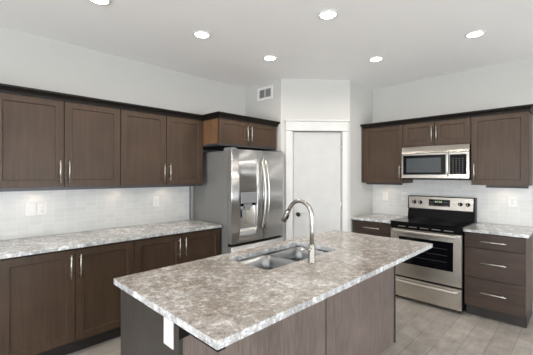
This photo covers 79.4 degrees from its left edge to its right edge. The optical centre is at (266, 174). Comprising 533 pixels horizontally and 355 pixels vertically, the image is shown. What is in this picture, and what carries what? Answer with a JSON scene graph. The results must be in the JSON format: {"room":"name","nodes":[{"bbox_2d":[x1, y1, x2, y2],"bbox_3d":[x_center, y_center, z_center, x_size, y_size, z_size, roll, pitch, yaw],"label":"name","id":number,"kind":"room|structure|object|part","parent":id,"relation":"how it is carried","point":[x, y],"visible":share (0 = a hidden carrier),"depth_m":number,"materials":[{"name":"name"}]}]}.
{"room":"kitchen","nodes":[
{"label":"kitchen","id":0,"kind":"room"},
{"bbox_2d":[0,26,244,240],"bbox_3d":[-2.928,0.101,2.189,0.120,2.753,10.233,0,0,45],"label":"wall","id":1,"kind":"structure","parent":0,"point":[26,60],"depth_m":3.35,"materials":[{"name":"grey paint"}]},
{"bbox_2d":[0,92,119,191],"bbox_3d":[-1.870,-0.261,2.897,0.386,0.784,0.957,0,0,45],"label":"upper cabinet","id":2,"kind":"object","parent":1,"relation":"attached to","point":[46,144],"visible":1,"depth_m":2.75,"materials":[{"name":"brown wood"}]},
{"bbox_3d":[-1.934,-0.273,2.625,0.020,0.752,0.474,0,0,45],"label":"door","id":3,"kind":"part","parent":2,"relation":"part of","materials":[{"name":"brown wood"}]},
{"bbox_3d":[-1.777,0.116,2.805,0.020,0.030,0.956,0,0,45],"label":"light rail","id":4,"kind":"part","parent":2,"relation":"part of","materials":[{"name":"wood"}]},
{"bbox_3d":[-1.597,-0.273,2.966,0.020,0.752,0.472,0,0,45],"label":"door","id":5,"kind":"part","parent":2,"relation":"part of","materials":[{"name":"brown wood"}]},
{"bbox_2d":[0,186,188,240],"bbox_3d":[-2.001,0.334,3.035,0.008,0.458,2.900,0,0,45],"label":"backsplash","id":6,"kind":"structure","parent":1,"relation":"attached to","point":[68,211],"depth_m":3.24,"materials":[{"name":"tile"}]},
{"bbox_2d":[25,203,35,215],"bbox_3d":[-2.127,0.309,2.895,0.008,0.116,0.078,0,0,45],"label":"light switch","id":7,"kind":"object","parent":6,"relation":"attached to","point":[30,208],"visible":1,"depth_m":2.89,"materials":[{"name":"white plastic"}]},
{"bbox_2d":[37,202,46,214],"bbox_3d":[-2.068,0.309,2.956,0.008,0.116,0.078,0,0,45],"label":"outlet","id":8,"kind":"object","parent":6,"relation":"attached to","point":[41,206],"visible":1,"depth_m":2.95,"materials":[{"name":"white plastic"}]},
{"bbox_2d":[153,196,158,206],"bbox_3d":[-1.289,0.309,3.744,0.008,0.116,0.074,0,0,45],"label":"outlet","id":9,"kind":"object","parent":6,"relation":"attached to","point":[155,199],"visible":1,"depth_m":3.74,"materials":[{"name":"white plastic"}]},
{"bbox_2d":[120,109,202,187],"bbox_3d":[-1.199,-0.261,3.576,0.386,0.784,0.949,0,0,45],"label":"upper cabinet","id":10,"kind":"object","parent":1,"relation":"attached to","point":[156,150],"visible":0.98,"depth_m":3.42,"materials":[{"name":"brown wood"}]},
{"bbox_3d":[-1.259,-0.273,3.308,0.020,0.752,0.478,0,0,45],"label":"door","id":11,"kind":"part","parent":10,"relation":"part of","materials":[{"name":"brown wood"}]},
{"bbox_3d":[-1.106,0.116,3.484,0.020,0.030,0.948,0,0,45],"label":"light rail","id":12,"kind":"part","parent":10,"relation":"part of","materials":[{"name":"wood"}]},
{"bbox_3d":[-0.925,-0.273,3.645,0.020,0.752,0.460,0,0,45],"label":"door","id":13,"kind":"part","parent":10,"relation":"part of","materials":[{"name":"brown wood"}]},
{"bbox_2d":[189,186,190,218],"bbox_3d":[-0.971,0.334,4.073,0.012,0.458,0.025,0,0,45],"label":"trim","id":14,"kind":"structure","parent":1,"relation":"attached to","point":[189,186],"depth_m":4.07,"materials":[{"name":"metal"}]},
{"bbox_2d":[203,118,275,150],"bbox_3d":[-0.420,-0.494,4.143,0.696,0.318,0.939,0,0,45],"label":"upper cabinet","id":15,"kind":"object","parent":1,"relation":"attached to","point":[219,134],"visible":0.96,"depth_m":3.81,"materials":[{"name":"brown wood"}]},
{"bbox_2d":[0,83,279,126],"bbox_3d":[-1.407,-0.672,3.130,0.679,0.062,3.851,0,0,45],"label":"crown molding","id":16,"kind":"structure","parent":15,"relation":"on","point":[5,88],"depth_m":3.11,"materials":[{"name":"brown wood"}]},
{"bbox_3d":[-0.381,-0.503,3.754,0.020,0.292,0.435,0,0,45],"label":"door","id":17,"kind":"part","parent":15,"relation":"part of","materials":[{"name":"brown wood"}]},
{"bbox_3d":[-0.434,-0.346,4.157,0.654,0.023,0.938,0,0,45],"label":"panel","id":18,"kind":"part","parent":15,"relation":"part of","materials":[{"name":"wood"}]},
{"bbox_3d":[-0.051,-0.503,4.088,0.020,0.292,0.493,0,0,45],"label":"door","id":19,"kind":"part","parent":15,"relation":"part of","materials":[{"name":"brown wood"}]},
{"bbox_2d":[245,79,280,235],"bbox_3d":[-0.025,0.101,4.534,0.710,2.753,0.100,0,0,45],"label":"wall","id":20,"kind":"structure","parent":0,"point":[269,109],"depth_m":4.41,"materials":[{"name":"grey paint"}]},
{"bbox_2d":[257,85,272,101],"bbox_3d":[-0.020,-1.133,4.452,0.296,0.180,0.010,0,0,45],"label":"air vent","id":21,"kind":"object","parent":20,"relation":"in","point":[264,93],"visible":1,"depth_m":4.45,"materials":[{"name":"white plastic"}]},
{"bbox_2d":[0,0,532,88],"bbox_3d":[0.313,-1.326,-1.018,9.240,0.100,10.233,0,0,45],"label":"ceiling","id":22,"kind":"structure","parent":0,"point":[416,39],"depth_m":2.89,"materials":[{"name":"white paint"}]},
{"bbox_2d":[89,0,111,5],"bbox_3d":[-1.215,-1.272,2.328,0.164,0.007,0.164,0,0,45],"label":"recessed light","id":23,"kind":"object","parent":22,"relation":"in","point":[98,2],"visible":1,"depth_m":2.36,"materials":[{"name":"white plastic"}]},
{"bbox_2d":[193,30,210,38],"bbox_3d":[-0.586,-1.272,2.913,0.164,0.007,0.164,0,0,45],"label":"recessed light","id":24,"kind":"object","parent":22,"relation":"in","point":[200,34],"visible":1,"depth_m":2.90,"materials":[{"name":"white"}]},
{"bbox_2d":[263,55,276,60],"bbox_3d":[0.038,-1.272,3.498,0.164,0.007,0.164,0,0,45],"label":"recessed light","id":25,"kind":"object","parent":22,"relation":"in","point":[268,57],"visible":1,"depth_m":3.50,"materials":[{"name":"white"}]},
{"bbox_2d":[318,9,338,19],"bbox_3d":[0.489,-1.272,2.550,0.164,0.007,0.164,0,0,45],"label":"recessed light","id":26,"kind":"object","parent":22,"relation":"in","point":[328,14],"visible":1,"depth_m":2.54,"materials":[{"name":"white"}]},
{"bbox_2d":[368,56,383,61],"bbox_3d":[1.205,-1.272,3.529,0.164,0.007,0.164,0,0,45],"label":"recessed light","id":27,"kind":"object","parent":22,"relation":"in","point":[377,58],"visible":1,"depth_m":3.53,"materials":[{"name":"white"}]},
{"bbox_2d":[464,30,485,37],"bbox_3d":[1.887,-1.272,2.903,0.164,0.007,0.164,0,0,45],"label":"recessed light","id":28,"kind":"object","parent":22,"relation":"in","point":[477,33],"visible":1,"depth_m":2.90,"materials":[{"name":"white"}]},
{"bbox_2d":[67,295,532,354],"bbox_3d":[0.313,1.527,-1.018,9.240,0.100,10.233,0,0,45],"label":"floor","id":29,"kind":"structure","parent":0,"point":[422,328],"depth_m":2.95,"materials":[{"name":"grey tile"}]},
{"bbox_2d":[0,240,133,354],"bbox_3d":[-1.762,1.036,2.814,0.656,0.882,0.965,0,0,45],"label":"base cabinet","id":30,"kind":"object","parent":29,"relation":"on","point":[63,302],"visible":0.92,"depth_m":2.55,"materials":[{"name":"brown wood"}]},
{"bbox_3d":[-1.733,0.981,2.445,0.020,0.747,0.477,0,0,45],"label":"door","id":31,"kind":"part","parent":30,"relation":"part of","materials":[{"name":"brown wood"}]},
{"bbox_3d":[-1.572,0.976,2.626,0.004,0.760,0.965,0,0,45],"label":"frame","id":32,"kind":"part","parent":30,"relation":"part of","materials":[{"name":"brown wood"}]},
{"bbox_3d":[-1.519,0.739,2.621,0.038,0.190,0.010,0,0,45],"label":"handle","id":33,"kind":"part","parent":30,"relation":"part of","materials":[{"name":"silver metal"}]},
{"bbox_3d":[-1.393,0.981,2.788,0.020,0.747,0.477,0,0,45],"label":"door","id":34,"kind":"part","parent":30,"relation":"part of","materials":[{"name":"brown wood"}]},
{"bbox_2d":[133,228,219,273],"bbox_3d":[-1.079,1.036,3.505,0.656,0.882,0.977,0,0,45],"label":"base cabinet","id":35,"kind":"object","parent":29,"relation":"on","point":[152,253],"visible":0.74,"depth_m":3.25,"materials":[{"name":"brown wood"}]},
{"bbox_3d":[-1.051,0.981,3.134,0.020,0.747,0.483,0,0,45],"label":"door","id":36,"kind":"part","parent":35,"relation":"part of","materials":[{"name":"brown wood"}]},
{"bbox_3d":[-0.888,0.976,3.317,0.004,0.760,0.977,0,0,45],"label":"frame","id":37,"kind":"part","parent":35,"relation":"part of","materials":[{"name":"brown wood"}]},
{"bbox_3d":[-0.707,0.981,3.481,0.020,0.747,0.483,0,0,45],"label":"door","id":38,"kind":"part","parent":35,"relation":"part of","materials":[{"name":"brown wood"}]},
{"bbox_2d":[194,147,282,254],"bbox_3d":[-0.313,0.585,4.093,0.859,1.785,0.880,0,0,45],"label":"refrigerator","id":39,"kind":"object","parent":29,"relation":"on","point":[241,191],"visible":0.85,"depth_m":3.78,"materials":[{"name":"grey metal"}]},
{"bbox_3d":[-0.236,0.240,3.735,0.072,1.063,0.478,0,0,45],"label":"door","id":40,"kind":"part","parent":39,"relation":"part of","materials":[{"name":"silver metal"}]},
{"bbox_3d":[-0.217,0.263,3.734,0.050,0.129,0.236,0,0,45],"label":"control panel","id":41,"kind":"part","parent":39,"relation":"part of","materials":[{"name":"grey plastic"}]},
{"bbox_3d":[-0.095,1.097,3.878,0.072,0.589,0.880,0,0,45],"label":"freezer drawer","id":42,"kind":"part","parent":39,"relation":"part of","materials":[{"name":"silver metal"}]},
{"bbox_3d":[-0.036,0.227,3.835,0.102,0.846,0.027,0,0,45],"label":"handle","id":43,"kind":"part","parent":39,"relation":"part of","materials":[{"name":"silver metal"}]},
{"bbox_3d":[0.006,0.227,3.878,0.102,0.846,0.027,0,0,45],"label":"handle","id":44,"kind":"part","parent":39,"relation":"part of","materials":[{"name":"silver metal"}]},
{"bbox_3d":[0.075,0.240,4.050,0.072,1.063,0.396,0,0,45],"label":"door","id":45,"kind":"part","parent":39,"relation":"part of","materials":[{"name":"silver metal"}]},
{"bbox_2d":[121,254,395,354],"bbox_3d":[0.257,1.035,2.194,0.936,0.884,2.153,0,0,45],"label":"base cabinet","id":46,"kind":"object","parent":29,"relation":"on","point":[359,319],"visible":0.28,"depth_m":1.97,"materials":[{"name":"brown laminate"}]},
{"bbox_3d":[-0.570,1.035,1.537,0.610,0.884,0.020,0,0,45],"label":"panel","id":47,"kind":"part","parent":46,"relation":"part of","materials":[{"name":"brown wood"}]},
{"bbox_2d":[164,317,173,349],"bbox_3d":[-0.418,0.672,1.367,0.080,0.116,0.008,0,0,45],"label":"outlet","id":48,"kind":"object","parent":46,"relation":"attached to","point":[168,325],"visible":0.9,"depth_m":1.36,"materials":[{"name":"white plastic"}]},
{"bbox_3d":[0.010,1.035,1.713,0.018,0.884,1.042,0,0,45],"label":"panel","id":49,"kind":"part","parent":46,"relation":"part of","materials":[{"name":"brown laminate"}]},
{"bbox_2d":[114,230,432,349],"bbox_3d":[0.266,0.578,2.188,0.940,0.030,2.177,0,0,45],"label":"countertop","id":50,"kind":"structure","parent":46,"relation":"on","point":[220,300],"depth_m":1.70,"materials":[{"name":"beige stone"}]},
{"bbox_2d":[237,246,329,269],"bbox_3d":[0.138,0.701,2.299,0.421,0.216,0.798,0,0,45],"label":"sink","id":51,"kind":"object","parent":50,"relation":"in","point":[282,257],"visible":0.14,"depth_m":2.41,"materials":[{"name":"grey metal"}]},
{"bbox_3d":[0.001,0.707,2.160,0.395,0.204,0.382,0,0,45],"label":"bowl","id":52,"kind":"part","parent":51,"relation":"part of","materials":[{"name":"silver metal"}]},
{"bbox_3d":[0.278,0.707,2.440,0.395,0.204,0.374,0,0,45],"label":"bowl","id":53,"kind":"part","parent":51,"relation":"part of","materials":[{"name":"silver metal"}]},
{"bbox_2d":[281,199,315,262],"bbox_3d":[0.178,0.361,2.116,0.285,0.404,0.146,0,0,45],"label":"faucet","id":54,"kind":"object","parent":50,"relation":"on","point":[311,247],"visible":1,"depth_m":2.06,"materials":[{"name":"grey metal"}]},
{"bbox_3d":[0.223,0.304,2.135,0.221,0.290,0.027,0,0,45],"label":"spout","id":55,"kind":"part","parent":54,"relation":"part of","materials":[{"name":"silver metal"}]},
{"bbox_3d":[0.749,1.035,2.460,0.018,0.884,1.039,0,0,45],"label":"panel","id":56,"kind":"part","parent":46,"relation":"part of","materials":[{"name":"grey laminate"}]},
{"bbox_3d":[0.918,1.035,3.041,0.610,0.884,0.020,0,0,45],"label":"panel","id":57,"kind":"part","parent":46,"relation":"part of","materials":[{"name":"brown wood"}]},
{"bbox_2d":[354,220,390,237],"bbox_3d":[1.552,1.036,4.315,0.506,0.882,0.647,0,0,45],"label":"base cabinet","id":58,"kind":"object","parent":29,"relation":"on","point":[362,227],"visible":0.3,"depth_m":4.10,"materials":[{"name":"brown wood"}]},
{"bbox_3d":[1.358,0.904,4.119,0.501,0.301,0.020,0,0,45],"label":"drawer","id":59,"kind":"part","parent":58,"relation":"part of","materials":[{"name":"brown wood"}]},
{"bbox_2d":[350,213,405,222],"bbox_3d":[1.542,0.578,4.333,0.548,0.030,0.639,0,0,45],"label":"countertop","id":60,"kind":"structure","parent":58,"relation":"on","point":[373,217],"depth_m":4.25,"materials":[{"name":"grey stone"}]},
{"bbox_2d":[390,195,476,312],"bbox_3d":[1.981,0.875,3.836,0.772,1.204,0.722,0,0,45],"label":"range","id":61,"kind":"object","parent":29,"relation":"on","point":[436,275],"visible":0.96,"depth_m":3.64,"materials":[{"name":"silver metal"}]},
{"bbox_3d":[1.754,0.655,3.607,0.705,0.028,0.076,0,0,45],"label":"handle","id":62,"kind":"part","parent":61,"relation":"part of","materials":[{"name":"silver metal"}]},
{"bbox_3d":[1.790,0.913,3.644,0.754,0.552,0.039,0,0,45],"label":"oven door","id":63,"kind":"part","parent":61,"relation":"part of","materials":[{"name":"silver metal"}]},
{"bbox_3d":[1.760,1.245,3.614,0.699,0.023,0.058,0,0,45],"label":"handle","id":64,"kind":"part","parent":61,"relation":"part of","materials":[{"name":"silver metal"}]},
{"bbox_3d":[1.796,0.597,3.649,0.766,0.070,0.032,0,0,45],"label":"rail","id":65,"kind":"part","parent":61,"relation":"part of","materials":[{"name":"metal"}]},
{"bbox_3d":[1.790,1.323,3.644,0.754,0.228,0.039,0,0,45],"label":"storage drawer","id":66,"kind":"part","parent":61,"relation":"part of","materials":[{"name":"silver metal"}]},
{"bbox_2d":[390,216,475,228],"bbox_3d":[1.978,0.556,3.833,0.772,0.011,0.580,0,0,45],"label":"cooktop","id":67,"kind":"object","parent":61,"relation":"in","point":[438,222],"depth_m":3.79,"materials":[{"name":"black glass"}]},
{"bbox_3d":[2.166,0.356,4.024,0.738,0.150,0.022,0,0,45],"label":"control panel","id":68,"kind":"part","parent":61,"relation":"part of","materials":[{"name":"silver metal"}]},
{"bbox_2d":[465,232,532,328],"bbox_3d":[2.467,1.036,3.410,0.505,0.882,0.647,0,0,45],"label":"base cabinet","id":69,"kind":"object","parent":29,"relation":"on","point":[498,268],"visible":0.96,"depth_m":3.20,"materials":[{"name":"brown wood"}]},
{"bbox_3d":[2.253,1.196,3.193,0.215,0.010,0.038,0,0,45],"label":"handle","id":70,"kind":"part","parent":69,"relation":"part of","materials":[{"name":"silver metal"}]},
{"bbox_3d":[2.273,0.675,3.213,0.500,0.145,0.020,0,0,45],"label":"drawer","id":71,"kind":"part","parent":69,"relation":"part of","materials":[{"name":"brown wood"}]},
{"bbox_3d":[2.273,0.904,3.213,0.500,0.305,0.020,0,0,45],"label":"drawer","id":72,"kind":"part","parent":69,"relation":"part of","materials":[{"name":"brown wood"}]},
{"bbox_3d":[2.273,1.208,3.213,0.500,0.294,0.020,0,0,45],"label":"drawer","id":73,"kind":"part","parent":69,"relation":"part of","materials":[{"name":"brown wood"}]},
{"bbox_2d":[463,222,532,237],"bbox_3d":[2.478,0.578,3.406,0.537,0.030,0.639,0,0,45],"label":"countertop","id":74,"kind":"structure","parent":69,"relation":"on","point":[484,228],"depth_m":3.31,"materials":[{"name":"grey stone"}]},
{"bbox_3d":[-2.442,1.036,2.126,0.656,0.882,0.967,0,0,45],"label":"base cabinet","id":75,"kind":"object","parent":29,"relation":"on","visible":0},
{"bbox_2d":[0,219,221,258],"bbox_3d":[-1.761,0.578,2.817,0.639,0.030,2.928,0,0,45],"label":"countertop","id":76,"kind":"structure","parent":75,"relation":"on","point":[12,248],"depth_m":2.89,"materials":[{"name":"grey stone"}]},
{"bbox_2d":[281,79,349,240],"bbox_3d":[0.654,0.101,4.324,0.930,2.753,0.100,0,0,-3],"label":"wall","id":77,"kind":"structure","parent":0,"point":[311,99],"depth_m":4.27,"materials":[{"name":"grey paint"}]},
{"bbox_2d":[284,119,349,239],"bbox_3d":[0.667,0.372,4.307,0.869,2.210,0.136,0,0,-3],"label":"trim","id":78,"kind":"structure","parent":77,"relation":"attached to","point":[292,125],"depth_m":4.25,"materials":[{"name":"white paint"}]},
{"bbox_2d":[293,132,341,238],"bbox_3d":[0.682,0.446,4.267,0.650,2.038,0.111,0,0,-3],"label":"door","id":79,"kind":"structure","parent":77,"relation":"in","point":[316,155],"depth_m":4.29,"materials":[{"name":"white paint"}]},
{"bbox_2d":[350,80,372,232],"bbox_3d":[1.313,0.101,4.565,0.100,2.753,0.648,0,0,45],"label":"wall","id":80,"kind":"structure","parent":0,"point":[361,96],"depth_m":4.46,"materials":[{"name":"grey paint"}]},
{"bbox_2d":[373,57,532,310],"bbox_3d":[3.912,0.101,2.534,9.120,2.753,0.120,0,0,45],"label":"wall","id":81,"kind":"structure","parent":0,"point":[507,84],"depth_m":3.96,"materials":[{"name":"grey paint"}]},
{"bbox_2d":[361,125,412,184],"bbox_3d":[1.647,-0.262,4.418,0.579,0.782,0.386,0,0,45],"label":"upper cabinet","id":82,"kind":"object","parent":81,"relation":"attached to","point":[381,147],"visible":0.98,"depth_m":4.30,"materials":[{"name":"brown wood"}]},
{"bbox_3d":[1.578,0.117,4.316,0.496,0.024,0.020,0,0,45],"label":"light rail","id":83,"kind":"part","parent":82,"relation":"part of","materials":[{"name":"brown wood"}]},
{"bbox_2d":[360,104,532,128],"bbox_3d":[2.101,-0.672,3.954,1.867,0.062,0.369,0,0,45],"label":"crown molding","id":84,"kind":"structure","parent":82,"relation":"on","point":[529,107],"depth_m":3.66,"materials":[{"name":"brown wood"}]},
{"bbox_2d":[403,117,470,146],"bbox_3d":[2.120,-0.503,3.950,0.750,0.299,0.386,0,0,45],"label":"upper cabinet","id":85,"kind":"object","parent":81,"relation":"attached to","point":[454,131],"visible":0.96,"depth_m":3.81,"materials":[{"name":"brown wood"}]},
{"bbox_3d":[1.884,-0.501,3.978,0.369,0.295,0.020,0,0,45],"label":"door","id":86,"kind":"part","parent":85,"relation":"part of","materials":[{"name":"brown wood"}]},
{"bbox_2d":[402,144,470,179],"bbox_3d":[2.095,-0.146,3.923,0.741,0.406,0.442,0,0,45],"label":"microwave","id":87,"kind":"object","parent":85,"relation":"attached to","point":[439,162],"visible":1,"depth_m":3.77,"materials":[{"name":"silver metal"}]},
{"bbox_3d":[1.907,-0.122,3.888,0.487,0.238,0.029,0,0,45],"label":"door glass","id":88,"kind":"part","parent":87,"relation":"part of","materials":[{"name":"black glass"}]},
{"bbox_3d":[1.909,-0.112,3.889,0.524,0.298,0.034,0,0,45],"label":"door","id":89,"kind":"part","parent":87,"relation":"part of","materials":[{"name":"silver metal"}]},
{"bbox_3d":[2.073,-0.126,3.673,0.023,0.270,0.057,0,0,45],"label":"handle","id":90,"kind":"part","parent":87,"relation":"part of","materials":[{"name":"silver metal"}]},
{"bbox_3d":[2.173,-0.112,3.628,0.215,0.298,0.034,0,0,45],"label":"control frame","id":91,"kind":"part","parent":87,"relation":"part of","materials":[{"name":"silver metal"}]},
{"bbox_3d":[2.151,-0.501,3.714,0.370,0.295,0.020,0,0,45],"label":"door","id":92,"kind":"part","parent":85,"relation":"part of","materials":[{"name":"brown wood"}]},
{"bbox_2d":[372,180,531,226],"bbox_3d":[2.225,0.270,4.114,1.831,0.586,0.008,0,0,45],"label":"backsplash","id":93,"kind":"structure","parent":81,"relation":"attached to","point":[492,203],"depth_m":3.87,"materials":[{"name":"tile"}]},
{"bbox_2d":[383,192,387,199],"bbox_3d":[1.706,0.302,4.615,0.074,0.116,0.008,0,0,45],"label":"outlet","id":94,"kind":"object","parent":93,"relation":"attached to","point":[385,194],"visible":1,"depth_m":4.61,"materials":[{"name":"white plastic"}]},
{"bbox_2d":[402,192,406,200],"bbox_3d":[1.901,0.292,4.423,0.074,0.116,0.008,0,0,45],"label":"outlet","id":95,"kind":"object","parent":93,"relation":"attached to","point":[404,194],"visible":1,"depth_m":4.42,"materials":[{"name":"white plastic"}]},
{"bbox_2d":[508,197,517,206],"bbox_3d":[2.750,0.302,3.582,0.086,0.116,0.008,0,0,45],"label":"outlet","id":96,"kind":"object","parent":93,"relation":"attached to","point":[512,201],"visible":1,"depth_m":3.58,"materials":[{"name":"white plastic"}]},
{"bbox_2d":[471,111,532,188],"bbox_3d":[2.566,-0.258,3.509,0.501,0.790,0.386,0,0,45],"label":"upper cabinet","id":97,"kind":"object","parent":81,"relation":"attached to","point":[501,144],"visible":0.99,"depth_m":3.38,"materials":[{"name":"brown wood"}]},
{"bbox_3d":[2.515,0.122,3.361,0.358,0.030,0.020,0,0,45],"label":"light rail","id":98,"kind":"part","parent":97,"relation":"part of","materials":[{"name":"brown wood"}]}
]}

